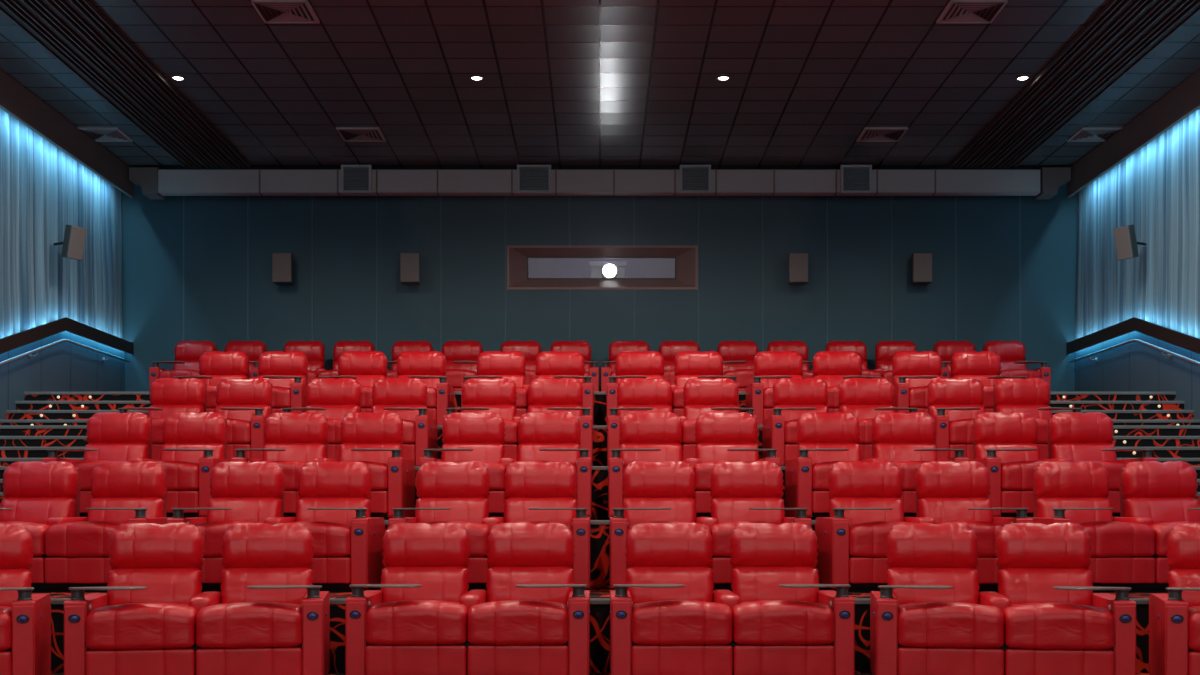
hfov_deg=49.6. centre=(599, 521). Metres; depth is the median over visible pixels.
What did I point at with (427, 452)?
tray
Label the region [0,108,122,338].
curtain
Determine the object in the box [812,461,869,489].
seat cushion
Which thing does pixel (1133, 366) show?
wall
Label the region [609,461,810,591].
recliner
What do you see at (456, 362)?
tray
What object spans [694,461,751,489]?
seat cushion
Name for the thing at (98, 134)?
ceiling vent
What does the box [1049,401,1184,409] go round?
step
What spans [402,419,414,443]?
seat cushion
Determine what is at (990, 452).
tray
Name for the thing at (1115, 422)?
step
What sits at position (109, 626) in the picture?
seat cushion
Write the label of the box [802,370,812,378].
seat cushion
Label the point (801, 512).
tray
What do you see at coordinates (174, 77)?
recessed light
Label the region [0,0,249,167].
trim
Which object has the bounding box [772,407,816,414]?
tray
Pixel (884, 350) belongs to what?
recliner
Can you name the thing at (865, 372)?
seat cushion
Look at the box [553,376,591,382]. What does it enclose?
tray
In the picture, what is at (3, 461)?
step
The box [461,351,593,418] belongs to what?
recliner
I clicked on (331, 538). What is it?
seat cushion
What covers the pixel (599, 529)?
floor
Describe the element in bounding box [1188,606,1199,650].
seat cushion
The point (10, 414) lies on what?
step
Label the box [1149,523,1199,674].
recliner
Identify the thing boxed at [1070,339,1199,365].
handrail
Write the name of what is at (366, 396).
seat cushion
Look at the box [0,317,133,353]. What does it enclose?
trim
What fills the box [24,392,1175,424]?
floor
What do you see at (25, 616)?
recliner
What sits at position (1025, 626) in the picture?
seat cushion
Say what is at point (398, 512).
tray
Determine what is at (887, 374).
seat cushion
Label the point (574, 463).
seat cushion
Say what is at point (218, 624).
seat cushion
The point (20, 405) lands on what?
step
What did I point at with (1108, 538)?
seat cushion
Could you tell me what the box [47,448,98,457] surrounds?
tray
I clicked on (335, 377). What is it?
tray
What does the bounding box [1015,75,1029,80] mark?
recessed light
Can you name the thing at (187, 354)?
recliner
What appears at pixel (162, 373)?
seat cushion
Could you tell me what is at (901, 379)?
tray
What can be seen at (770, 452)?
tray
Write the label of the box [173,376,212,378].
tray
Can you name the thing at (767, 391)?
seat cushion
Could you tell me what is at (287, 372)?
recliner
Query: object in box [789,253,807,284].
wall speaker
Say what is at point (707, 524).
seat cushion
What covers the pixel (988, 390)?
seat cushion
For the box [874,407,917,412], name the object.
tray
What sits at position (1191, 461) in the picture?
step
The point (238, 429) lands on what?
seat cushion
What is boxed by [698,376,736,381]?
tray
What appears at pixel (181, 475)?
seat cushion
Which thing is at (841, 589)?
tray
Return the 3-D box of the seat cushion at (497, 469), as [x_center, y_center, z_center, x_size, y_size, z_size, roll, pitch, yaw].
[-1.212,-0.434,12.404,0.661,0.284,0.731,0,0,0]
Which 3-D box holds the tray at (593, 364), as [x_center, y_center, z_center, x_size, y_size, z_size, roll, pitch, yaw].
[-0.267,-2.256,18.770,0.475,0.111,0.260,0,0,0]
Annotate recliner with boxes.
[0,461,171,591]
[0,523,50,674]
[42,412,230,517]
[64,523,329,674]
[118,378,271,459]
[149,341,266,391]
[167,461,384,591]
[173,351,307,413]
[231,412,414,519]
[282,378,437,465]
[283,341,374,382]
[318,351,454,424]
[345,523,589,674]
[387,341,482,391]
[389,461,590,591]
[420,412,591,517]
[443,378,592,465]
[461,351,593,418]
[500,341,598,391]
[601,341,699,391]
[606,351,738,418]
[607,378,756,465]
[608,412,779,517]
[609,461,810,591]
[610,523,854,674]
[717,341,812,391]
[745,351,881,424]
[762,378,917,465]
[785,412,968,519]
[815,461,1032,591]
[825,341,916,381]
[870,523,1135,674]
[892,351,1026,413]
[928,378,1081,459]
[933,341,1050,391]
[969,412,1157,517]
[1028,461,1199,591]
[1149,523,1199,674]
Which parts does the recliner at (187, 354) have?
arm panel, armrest, backrest, backrest, arm panel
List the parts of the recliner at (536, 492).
arm panel, armrest, backrest, seat, armrest, backrest, armrest, arm panel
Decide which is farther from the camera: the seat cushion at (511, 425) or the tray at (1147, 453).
the seat cushion at (511, 425)
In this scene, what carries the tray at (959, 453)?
on the recliner at (824, 439)
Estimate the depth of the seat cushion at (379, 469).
12.05 m
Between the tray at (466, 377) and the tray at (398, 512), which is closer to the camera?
the tray at (398, 512)
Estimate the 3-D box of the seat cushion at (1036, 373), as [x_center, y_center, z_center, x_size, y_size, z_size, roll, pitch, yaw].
[6.020,-2.064,19.004,0.661,0.284,0.731,0,0,0]
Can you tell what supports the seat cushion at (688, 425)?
on the recliner at (652, 395)
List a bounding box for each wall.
[0,331,124,419]
[121,183,1076,391]
[528,258,674,277]
[1075,331,1199,419]
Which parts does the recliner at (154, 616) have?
arm panel, armrest, backrest, seat, armrest, backrest, arm panel, armrest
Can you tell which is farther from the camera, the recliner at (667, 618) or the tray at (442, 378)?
the tray at (442, 378)
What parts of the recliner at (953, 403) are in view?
armrest, arm panel, backrest, backrest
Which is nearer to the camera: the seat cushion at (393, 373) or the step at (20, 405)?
the step at (20, 405)
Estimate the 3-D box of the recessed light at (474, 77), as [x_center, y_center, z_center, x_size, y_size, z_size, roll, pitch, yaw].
[-1.470,-5.289,15.500,0.170,0.018,0.170,0,0,0]
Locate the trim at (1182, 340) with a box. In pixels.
[1066,317,1199,353]
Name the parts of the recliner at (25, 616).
backrest, arm panel, armrest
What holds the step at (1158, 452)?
on the step at (1191, 461)
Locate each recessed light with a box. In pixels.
[171,75,185,80]
[470,75,483,80]
[716,75,729,80]
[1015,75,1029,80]
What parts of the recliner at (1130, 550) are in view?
armrest, backrest, seat, armrest, backrest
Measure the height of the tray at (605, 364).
0.111 m
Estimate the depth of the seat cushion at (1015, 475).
12.05 m
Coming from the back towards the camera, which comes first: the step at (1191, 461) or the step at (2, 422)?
the step at (2, 422)
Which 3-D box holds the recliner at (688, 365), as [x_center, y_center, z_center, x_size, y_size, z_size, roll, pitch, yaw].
[0.879,-1.631,16.134,1.604,1.081,0.991,0,0,0]
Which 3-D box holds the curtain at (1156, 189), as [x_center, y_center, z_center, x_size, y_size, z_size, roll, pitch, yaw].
[7.284,-2.180,8.164,0.135,6.179,23.443,0,0,0]
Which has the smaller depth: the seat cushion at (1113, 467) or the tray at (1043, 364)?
the seat cushion at (1113, 467)
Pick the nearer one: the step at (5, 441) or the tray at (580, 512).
the tray at (580, 512)
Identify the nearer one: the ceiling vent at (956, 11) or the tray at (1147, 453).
the tray at (1147, 453)
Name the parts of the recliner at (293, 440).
armrest, backrest, armrest, seat, backrest, arm panel, armrest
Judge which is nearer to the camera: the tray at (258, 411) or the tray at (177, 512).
the tray at (177, 512)
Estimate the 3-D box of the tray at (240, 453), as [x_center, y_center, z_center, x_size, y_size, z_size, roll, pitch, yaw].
[-3.183,-0.625,12.170,0.475,0.111,0.260,0,0,0]
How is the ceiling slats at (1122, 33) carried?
attached to the ceiling
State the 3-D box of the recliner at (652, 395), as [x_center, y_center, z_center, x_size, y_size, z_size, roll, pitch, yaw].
[0.879,-1.091,14.334,1.604,1.081,0.991,0,0,0]
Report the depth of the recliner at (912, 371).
16.38 m
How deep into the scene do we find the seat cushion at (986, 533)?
10.25 m
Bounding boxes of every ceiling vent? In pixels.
[77,127,132,141]
[250,0,319,22]
[336,127,385,141]
[856,127,907,141]
[936,0,1007,22]
[1067,127,1122,141]
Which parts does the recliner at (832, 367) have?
armrest, arm panel, backrest, backrest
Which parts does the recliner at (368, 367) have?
backrest, backrest, arm panel, armrest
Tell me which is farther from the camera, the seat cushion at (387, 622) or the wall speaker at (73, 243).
the wall speaker at (73, 243)
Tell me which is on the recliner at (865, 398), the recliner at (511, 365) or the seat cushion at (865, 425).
the seat cushion at (865, 425)
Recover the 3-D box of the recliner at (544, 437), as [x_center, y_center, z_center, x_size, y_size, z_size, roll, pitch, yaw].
[-0.879,-0.551,12.534,1.604,1.081,0.991,0,0,0]
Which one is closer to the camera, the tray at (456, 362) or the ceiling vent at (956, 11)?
the ceiling vent at (956, 11)
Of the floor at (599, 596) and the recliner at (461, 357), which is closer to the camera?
the floor at (599, 596)
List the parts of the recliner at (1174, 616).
armrest, arm panel, backrest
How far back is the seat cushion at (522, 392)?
15.66 m
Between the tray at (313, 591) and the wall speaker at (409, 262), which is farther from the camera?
the wall speaker at (409, 262)
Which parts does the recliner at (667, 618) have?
armrest, arm panel, backrest, armrest, seat, backrest, armrest, arm panel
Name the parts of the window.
frame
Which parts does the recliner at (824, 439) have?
armrest, arm panel, backrest, seat, armrest, backrest, armrest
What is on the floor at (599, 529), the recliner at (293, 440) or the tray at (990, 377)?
the recliner at (293, 440)
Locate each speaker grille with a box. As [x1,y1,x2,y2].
[67,226,86,259]
[1113,226,1132,259]
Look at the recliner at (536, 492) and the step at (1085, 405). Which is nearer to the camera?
the recliner at (536, 492)
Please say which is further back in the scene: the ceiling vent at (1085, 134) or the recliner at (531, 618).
the ceiling vent at (1085, 134)
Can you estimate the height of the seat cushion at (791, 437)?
0.284 m
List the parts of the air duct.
grille frame, grille frame, grille frame, grille frame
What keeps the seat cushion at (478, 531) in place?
on the recliner at (536, 492)
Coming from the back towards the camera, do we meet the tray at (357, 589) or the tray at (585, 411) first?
the tray at (585, 411)
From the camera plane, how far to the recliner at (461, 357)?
19.38 m
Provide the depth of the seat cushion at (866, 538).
10.25 m
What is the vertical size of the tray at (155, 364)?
0.111 m
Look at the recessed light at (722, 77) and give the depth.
15.48 m
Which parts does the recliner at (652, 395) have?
armrest, arm panel, backrest, armrest, backrest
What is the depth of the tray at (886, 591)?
8.41 m
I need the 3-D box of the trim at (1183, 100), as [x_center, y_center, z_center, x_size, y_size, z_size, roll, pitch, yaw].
[7.045,-5.100,7.980,0.050,0.440,23.160,0,0,0]
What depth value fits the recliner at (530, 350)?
19.38 m
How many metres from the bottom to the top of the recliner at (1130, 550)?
1.081 m
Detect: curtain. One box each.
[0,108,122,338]
[1076,108,1199,338]
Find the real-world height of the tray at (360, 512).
0.111 m
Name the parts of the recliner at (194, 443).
armrest, backrest, seat, armrest, backrest, arm panel, armrest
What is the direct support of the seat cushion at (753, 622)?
on the recliner at (667, 618)
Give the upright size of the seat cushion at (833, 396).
0.284 m
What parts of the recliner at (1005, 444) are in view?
armrest, arm panel, backrest, armrest, seat, backrest, armrest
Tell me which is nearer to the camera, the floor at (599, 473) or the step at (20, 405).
the floor at (599, 473)
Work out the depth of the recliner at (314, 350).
19.38 m
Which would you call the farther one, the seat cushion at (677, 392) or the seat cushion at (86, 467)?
the seat cushion at (677, 392)
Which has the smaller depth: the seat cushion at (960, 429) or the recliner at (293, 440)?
the recliner at (293, 440)
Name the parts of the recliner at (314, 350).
backrest, armrest, backrest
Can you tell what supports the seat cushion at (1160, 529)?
on the recliner at (1130, 550)
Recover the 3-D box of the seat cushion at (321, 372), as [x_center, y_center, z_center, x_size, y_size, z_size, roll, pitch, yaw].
[-3.730,-2.064,19.004,0.661,0.284,0.731,0,0,0]
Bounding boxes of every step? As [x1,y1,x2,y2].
[0,420,87,424]
[0,436,87,446]
[0,447,84,457]
[0,458,83,465]
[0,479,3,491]
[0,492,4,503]
[6,410,147,419]
[15,401,150,409]
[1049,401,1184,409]
[1052,410,1193,419]
[1112,420,1199,424]
[1112,436,1199,446]
[1115,447,1199,457]
[1116,458,1199,465]
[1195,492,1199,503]
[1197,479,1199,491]
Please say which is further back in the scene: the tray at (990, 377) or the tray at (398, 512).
the tray at (990, 377)
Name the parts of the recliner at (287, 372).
backrest, backrest, arm panel, armrest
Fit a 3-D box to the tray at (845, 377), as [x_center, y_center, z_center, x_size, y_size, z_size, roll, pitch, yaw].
[3.183,-1.706,15.770,0.475,0.111,0.260,0,0,0]
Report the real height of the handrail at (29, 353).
3.103 m
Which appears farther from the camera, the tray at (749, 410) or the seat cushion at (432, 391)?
the seat cushion at (432, 391)
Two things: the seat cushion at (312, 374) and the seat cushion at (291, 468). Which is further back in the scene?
the seat cushion at (312, 374)
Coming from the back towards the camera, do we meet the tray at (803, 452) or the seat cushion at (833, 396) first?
the seat cushion at (833, 396)
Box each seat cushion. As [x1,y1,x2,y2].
[0,521,49,556]
[0,606,11,650]
[45,521,121,556]
[70,461,111,489]
[86,603,197,649]
[152,418,164,443]
[153,461,198,489]
[158,369,199,378]
[193,521,250,556]
[196,602,301,647]
[206,385,217,407]
[226,418,250,443]
[271,461,307,489]
[272,386,290,407]
[290,521,350,556]
[308,370,317,382]
[318,369,338,376]
[327,418,341,443]
[337,461,387,489]
[361,386,372,407]
[365,600,468,644]
[387,370,397,377]
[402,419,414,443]
[426,387,436,407]
[427,521,489,556]
[445,369,476,387]
[456,461,505,489]
[467,600,567,644]
[489,521,572,533]
[504,419,517,443]
[506,461,576,484]
[515,387,527,407]
[525,369,536,383]
[623,461,693,484]
[627,521,710,533]
[632,600,732,644]
[663,369,674,383]
[672,387,684,407]
[682,419,695,443]
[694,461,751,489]
[710,521,779,556]
[723,369,754,387]
[731,600,834,644]
[763,387,773,407]
[785,419,797,443]
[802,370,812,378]
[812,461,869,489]
[827,386,838,407]
[849,521,909,556]
[858,418,872,443]
[861,369,881,376]
[882,370,891,381]
[893,461,933,490]
[898,602,1003,647]
[909,386,927,407]
[935,521,1006,556]
[949,418,973,443]
[982,385,993,407]
[1000,369,1041,378]
[1001,461,1050,490]
[1002,603,1113,649]
[1036,418,1048,443]
[1076,521,1154,556]
[1095,461,1128,489]
[1150,521,1199,556]
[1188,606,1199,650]
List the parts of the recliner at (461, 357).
backrest, backrest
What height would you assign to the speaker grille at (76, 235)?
0.406 m
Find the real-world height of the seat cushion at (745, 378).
0.284 m
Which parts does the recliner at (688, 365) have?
arm panel, backrest, backrest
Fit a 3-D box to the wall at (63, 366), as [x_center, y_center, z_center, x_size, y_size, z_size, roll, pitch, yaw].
[-7.315,-0.738,8.150,0.090,3.905,23.500,0,0,0]
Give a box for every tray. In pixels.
[0,587,33,600]
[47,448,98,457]
[69,586,146,599]
[86,508,147,517]
[118,407,162,413]
[152,361,184,366]
[162,448,214,456]
[171,508,231,517]
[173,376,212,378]
[219,407,263,414]
[235,448,285,457]
[247,585,321,597]
[249,361,258,366]
[263,376,301,382]
[282,407,325,411]
[307,508,367,517]
[318,376,356,378]
[349,584,420,596]
[351,448,401,456]
[383,407,427,414]
[387,361,396,363]
[392,508,450,517]
[408,376,446,382]
[423,448,472,456]
[445,407,488,414]
[453,361,476,363]
[463,376,501,381]
[515,584,586,596]
[529,508,587,517]
[539,448,589,456]
[547,407,590,414]
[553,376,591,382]
[584,361,597,366]
[602,361,615,366]
[608,376,646,382]
[609,407,652,414]
[610,448,660,456]
[612,508,670,517]
[613,584,684,596]
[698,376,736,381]
[711,407,754,414]
[723,361,746,363]
[727,448,776,456]
[749,508,807,517]
[753,376,791,382]
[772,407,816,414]
[779,584,850,596]
[798,448,848,456]
[803,361,812,363]
[832,508,892,517]
[843,376,881,378]
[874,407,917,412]
[878,585,952,597]
[898,376,936,382]
[914,448,964,457]
[936,407,980,414]
[942,361,950,366]
[968,508,1028,517]
[985,448,1037,456]
[987,376,1026,378]
[1015,361,1047,366]
[1037,407,1081,412]
[1052,508,1113,517]
[1053,586,1130,599]
[1101,448,1152,457]
[1166,587,1199,600]
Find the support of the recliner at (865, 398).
on the floor at (599, 473)
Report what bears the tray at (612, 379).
on the recliner at (688, 365)
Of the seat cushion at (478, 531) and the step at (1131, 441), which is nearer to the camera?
the seat cushion at (478, 531)
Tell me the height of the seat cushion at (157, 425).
0.284 m
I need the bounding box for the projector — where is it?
[589,262,625,277]
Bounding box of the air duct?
[129,165,1070,199]
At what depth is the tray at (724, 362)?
18.73 m
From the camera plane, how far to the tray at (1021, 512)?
10.32 m
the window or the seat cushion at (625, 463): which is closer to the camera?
the seat cushion at (625, 463)
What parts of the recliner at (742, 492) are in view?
armrest, arm panel, backrest, armrest, seat, backrest, armrest, arm panel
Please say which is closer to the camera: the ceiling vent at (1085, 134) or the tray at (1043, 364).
the ceiling vent at (1085, 134)
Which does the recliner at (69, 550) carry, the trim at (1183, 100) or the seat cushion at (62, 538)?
the seat cushion at (62, 538)
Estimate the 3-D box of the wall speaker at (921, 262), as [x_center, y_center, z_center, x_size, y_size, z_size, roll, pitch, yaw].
[4.865,-3.836,19.754,0.298,0.450,0.332,0,0,0]
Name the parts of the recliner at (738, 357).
backrest, backrest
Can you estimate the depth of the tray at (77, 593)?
8.19 m
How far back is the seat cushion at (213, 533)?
10.25 m
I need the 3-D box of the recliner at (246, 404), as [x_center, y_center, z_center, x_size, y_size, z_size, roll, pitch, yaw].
[-4.395,-1.091,14.334,1.604,1.081,0.991,0,0,0]
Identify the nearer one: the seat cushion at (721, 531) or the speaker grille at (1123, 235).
the seat cushion at (721, 531)
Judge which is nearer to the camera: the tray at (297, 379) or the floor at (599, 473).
the floor at (599, 473)
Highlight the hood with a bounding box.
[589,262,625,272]
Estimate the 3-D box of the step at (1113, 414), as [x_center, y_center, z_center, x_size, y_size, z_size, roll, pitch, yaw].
[6.300,-1.294,16.164,1.940,0.154,0.512,0,0,0]
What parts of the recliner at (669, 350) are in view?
armrest, arm panel, backrest, backrest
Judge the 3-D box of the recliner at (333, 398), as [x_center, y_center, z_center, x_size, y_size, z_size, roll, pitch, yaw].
[-2.637,-1.091,14.334,1.604,1.081,0.991,0,0,0]
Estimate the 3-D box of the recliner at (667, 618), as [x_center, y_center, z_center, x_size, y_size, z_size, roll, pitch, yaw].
[0.869,0.544,8.934,1.604,1.081,0.991,0,0,0]
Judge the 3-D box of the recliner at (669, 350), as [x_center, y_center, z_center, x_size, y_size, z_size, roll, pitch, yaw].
[0.812,-2.181,19.134,1.604,1.081,0.991,0,0,0]
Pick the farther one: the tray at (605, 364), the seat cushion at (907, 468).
the tray at (605, 364)
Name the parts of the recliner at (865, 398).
armrest, arm panel, backrest, backrest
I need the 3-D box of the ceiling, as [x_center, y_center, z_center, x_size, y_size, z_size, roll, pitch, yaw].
[0.000,-5.360,8.250,14.940,0.120,23.700,0,0,0]
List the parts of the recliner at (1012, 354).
arm panel, backrest, backrest, armrest, arm panel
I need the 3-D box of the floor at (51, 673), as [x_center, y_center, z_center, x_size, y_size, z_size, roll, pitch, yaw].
[0.000,1.175,2.880,14.540,0.180,12.960,0,0,0]
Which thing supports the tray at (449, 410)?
on the recliner at (479, 395)
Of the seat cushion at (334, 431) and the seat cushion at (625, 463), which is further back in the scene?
the seat cushion at (334, 431)
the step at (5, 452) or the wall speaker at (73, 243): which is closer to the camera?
the step at (5, 452)
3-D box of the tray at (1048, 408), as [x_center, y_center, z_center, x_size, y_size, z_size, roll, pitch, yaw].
[4.941,-1.165,13.970,0.475,0.111,0.260,0,0,0]
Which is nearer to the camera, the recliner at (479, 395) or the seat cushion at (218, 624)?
the seat cushion at (218, 624)
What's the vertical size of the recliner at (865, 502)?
1.081 m
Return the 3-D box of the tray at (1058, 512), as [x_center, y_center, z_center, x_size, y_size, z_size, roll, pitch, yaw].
[3.849,-0.056,10.370,0.475,0.111,0.260,0,0,0]
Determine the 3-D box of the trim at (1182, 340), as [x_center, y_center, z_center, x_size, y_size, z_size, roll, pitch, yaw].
[7.205,-0.853,8.150,0.130,3.774,23.500,0,0,0]
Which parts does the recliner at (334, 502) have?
armrest, backrest, seat, armrest, backrest, arm panel, armrest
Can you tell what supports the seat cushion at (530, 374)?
on the recliner at (530, 350)
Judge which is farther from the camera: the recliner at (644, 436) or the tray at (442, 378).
the tray at (442, 378)
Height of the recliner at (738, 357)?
1.081 m
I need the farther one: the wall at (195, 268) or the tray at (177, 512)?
the wall at (195, 268)
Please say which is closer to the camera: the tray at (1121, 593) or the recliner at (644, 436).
the tray at (1121, 593)
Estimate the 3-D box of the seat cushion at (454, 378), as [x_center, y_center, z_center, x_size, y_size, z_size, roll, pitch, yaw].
[-2.105,-2.064,19.004,0.661,0.284,0.731,0,0,0]
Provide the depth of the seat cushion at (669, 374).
18.65 m
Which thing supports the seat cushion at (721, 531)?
on the recliner at (742, 492)
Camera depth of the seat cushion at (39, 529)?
10.27 m
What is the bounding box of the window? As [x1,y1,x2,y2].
[507,245,697,289]
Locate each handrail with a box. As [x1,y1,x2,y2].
[0,339,129,365]
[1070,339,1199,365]
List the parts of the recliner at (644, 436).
armrest, arm panel, backrest, seat, armrest, backrest, armrest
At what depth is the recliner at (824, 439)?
12.74 m
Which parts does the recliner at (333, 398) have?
backrest, backrest, arm panel, armrest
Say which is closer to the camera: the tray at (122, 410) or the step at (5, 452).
the tray at (122, 410)
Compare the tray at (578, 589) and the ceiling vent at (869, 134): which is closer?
the tray at (578, 589)
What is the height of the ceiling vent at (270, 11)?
0.034 m
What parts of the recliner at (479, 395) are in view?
backrest, armrest, backrest, arm panel, armrest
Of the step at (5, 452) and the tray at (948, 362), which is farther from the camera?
the tray at (948, 362)
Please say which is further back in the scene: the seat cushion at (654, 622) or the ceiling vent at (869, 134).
the ceiling vent at (869, 134)
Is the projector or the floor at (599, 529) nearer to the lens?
the floor at (599, 529)
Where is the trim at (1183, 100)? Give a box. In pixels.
[1067,69,1199,197]
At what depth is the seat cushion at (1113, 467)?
12.05 m
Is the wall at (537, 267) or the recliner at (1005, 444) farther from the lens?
the wall at (537, 267)
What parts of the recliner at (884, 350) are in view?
backrest, armrest, backrest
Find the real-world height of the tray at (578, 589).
0.111 m
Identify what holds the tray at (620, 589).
on the recliner at (667, 618)
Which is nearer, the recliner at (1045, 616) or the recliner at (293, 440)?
the recliner at (1045, 616)
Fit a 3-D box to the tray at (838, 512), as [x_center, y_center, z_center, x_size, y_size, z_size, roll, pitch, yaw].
[2.091,-0.056,10.370,0.475,0.111,0.260,0,0,0]
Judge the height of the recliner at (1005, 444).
1.081 m
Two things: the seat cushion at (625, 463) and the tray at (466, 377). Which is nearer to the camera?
the seat cushion at (625, 463)
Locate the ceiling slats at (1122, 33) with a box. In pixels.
[950,0,1199,167]
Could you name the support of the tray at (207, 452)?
on the recliner at (194, 443)
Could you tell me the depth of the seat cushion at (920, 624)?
8.27 m
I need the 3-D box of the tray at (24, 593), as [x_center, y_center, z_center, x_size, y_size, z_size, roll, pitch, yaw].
[-3.800,0.469,8.106,0.465,0.111,0.276,0,0,0]
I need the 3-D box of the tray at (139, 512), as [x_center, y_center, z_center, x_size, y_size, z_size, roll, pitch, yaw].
[-3.849,-0.056,10.370,0.475,0.111,0.260,0,0,0]
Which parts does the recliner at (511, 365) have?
backrest, backrest, arm panel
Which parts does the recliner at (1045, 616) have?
armrest, arm panel, backrest, armrest, seat, backrest, armrest, arm panel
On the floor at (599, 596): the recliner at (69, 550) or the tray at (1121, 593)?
the recliner at (69, 550)
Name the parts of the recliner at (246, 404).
backrest, backrest, arm panel, armrest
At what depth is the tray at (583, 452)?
12.14 m
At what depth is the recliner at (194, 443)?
12.74 m
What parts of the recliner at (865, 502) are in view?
armrest, arm panel, backrest, armrest, seat, backrest, armrest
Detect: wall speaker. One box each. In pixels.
[54,224,86,260]
[272,253,292,284]
[400,253,419,284]
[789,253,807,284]
[912,253,931,284]
[1113,224,1145,260]
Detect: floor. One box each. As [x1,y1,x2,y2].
[0,425,1199,465]
[0,466,1199,519]
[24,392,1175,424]
[32,587,1167,672]
[51,673,1148,674]
[385,520,814,586]
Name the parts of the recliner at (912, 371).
armrest, arm panel, backrest, backrest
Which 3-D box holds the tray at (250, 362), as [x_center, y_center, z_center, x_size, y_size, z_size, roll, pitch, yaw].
[-5.141,-2.256,18.770,0.475,0.111,0.260,0,0,0]
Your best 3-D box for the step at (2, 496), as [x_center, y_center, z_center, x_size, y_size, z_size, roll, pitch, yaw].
[-6.300,-0.210,12.704,1.940,0.151,0.512,0,0,0]
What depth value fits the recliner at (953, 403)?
14.57 m
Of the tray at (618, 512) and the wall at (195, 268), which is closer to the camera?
the tray at (618, 512)
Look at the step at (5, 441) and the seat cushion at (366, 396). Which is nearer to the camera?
the step at (5, 441)
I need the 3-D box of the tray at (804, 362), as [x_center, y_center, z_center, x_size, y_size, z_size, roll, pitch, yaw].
[2.983,-2.256,18.770,0.475,0.111,0.260,0,0,0]
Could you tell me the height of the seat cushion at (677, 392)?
0.284 m
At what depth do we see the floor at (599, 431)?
14.76 m
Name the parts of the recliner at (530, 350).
backrest, backrest, armrest, arm panel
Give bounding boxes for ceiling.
[0,0,1199,169]
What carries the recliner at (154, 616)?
on the floor at (51, 673)
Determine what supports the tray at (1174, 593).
on the recliner at (1174, 616)
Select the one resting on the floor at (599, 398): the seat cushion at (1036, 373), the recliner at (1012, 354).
the recliner at (1012, 354)
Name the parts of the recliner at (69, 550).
backrest, armrest, seat, backrest, armrest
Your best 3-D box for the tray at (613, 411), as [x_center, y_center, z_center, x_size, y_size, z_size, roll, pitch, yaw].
[0.333,-1.165,13.970,0.475,0.111,0.260,0,0,0]
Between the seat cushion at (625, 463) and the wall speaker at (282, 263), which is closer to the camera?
the seat cushion at (625, 463)
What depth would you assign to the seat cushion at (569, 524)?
10.45 m
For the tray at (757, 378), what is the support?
on the recliner at (832, 367)
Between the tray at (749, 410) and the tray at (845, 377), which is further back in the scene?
the tray at (845, 377)
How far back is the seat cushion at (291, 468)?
12.05 m
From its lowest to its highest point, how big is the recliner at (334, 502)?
1.081 m
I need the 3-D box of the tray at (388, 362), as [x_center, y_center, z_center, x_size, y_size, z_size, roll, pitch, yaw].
[-2.983,-2.256,18.770,0.475,0.111,0.260,0,0,0]
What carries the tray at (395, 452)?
on the recliner at (293, 440)
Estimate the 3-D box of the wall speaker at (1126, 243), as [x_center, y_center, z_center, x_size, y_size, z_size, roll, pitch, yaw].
[7.043,-3.682,17.183,0.503,0.447,0.237,0,0,-30]
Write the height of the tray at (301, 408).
0.111 m
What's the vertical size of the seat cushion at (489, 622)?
0.284 m
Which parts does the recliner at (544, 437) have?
armrest, backrest, armrest, seat, backrest, arm panel, armrest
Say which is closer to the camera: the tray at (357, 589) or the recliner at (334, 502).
the tray at (357, 589)
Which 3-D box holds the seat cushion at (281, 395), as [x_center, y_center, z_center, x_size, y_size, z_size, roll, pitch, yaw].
[-4.062,-1.514,16.004,0.661,0.284,0.731,0,0,0]
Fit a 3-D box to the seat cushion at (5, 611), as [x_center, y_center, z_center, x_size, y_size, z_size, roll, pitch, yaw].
[-4.068,0.661,8.296,0.661,0.284,0.731,0,0,-16]
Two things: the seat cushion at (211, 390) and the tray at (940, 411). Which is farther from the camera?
the seat cushion at (211, 390)
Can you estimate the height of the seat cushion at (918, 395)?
0.284 m
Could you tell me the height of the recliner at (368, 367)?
1.081 m
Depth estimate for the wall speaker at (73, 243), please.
17.05 m
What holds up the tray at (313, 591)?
on the recliner at (154, 616)
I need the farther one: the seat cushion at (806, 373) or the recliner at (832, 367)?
the seat cushion at (806, 373)
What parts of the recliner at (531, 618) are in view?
arm panel, armrest, backrest, seat, armrest, backrest, arm panel, armrest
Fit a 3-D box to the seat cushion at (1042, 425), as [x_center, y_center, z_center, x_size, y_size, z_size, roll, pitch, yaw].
[4.728,-0.974,14.204,0.661,0.284,0.731,0,0,0]
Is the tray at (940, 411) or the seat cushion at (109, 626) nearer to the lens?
the seat cushion at (109, 626)
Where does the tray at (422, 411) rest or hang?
on the recliner at (333, 398)
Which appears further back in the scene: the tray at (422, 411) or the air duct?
the air duct

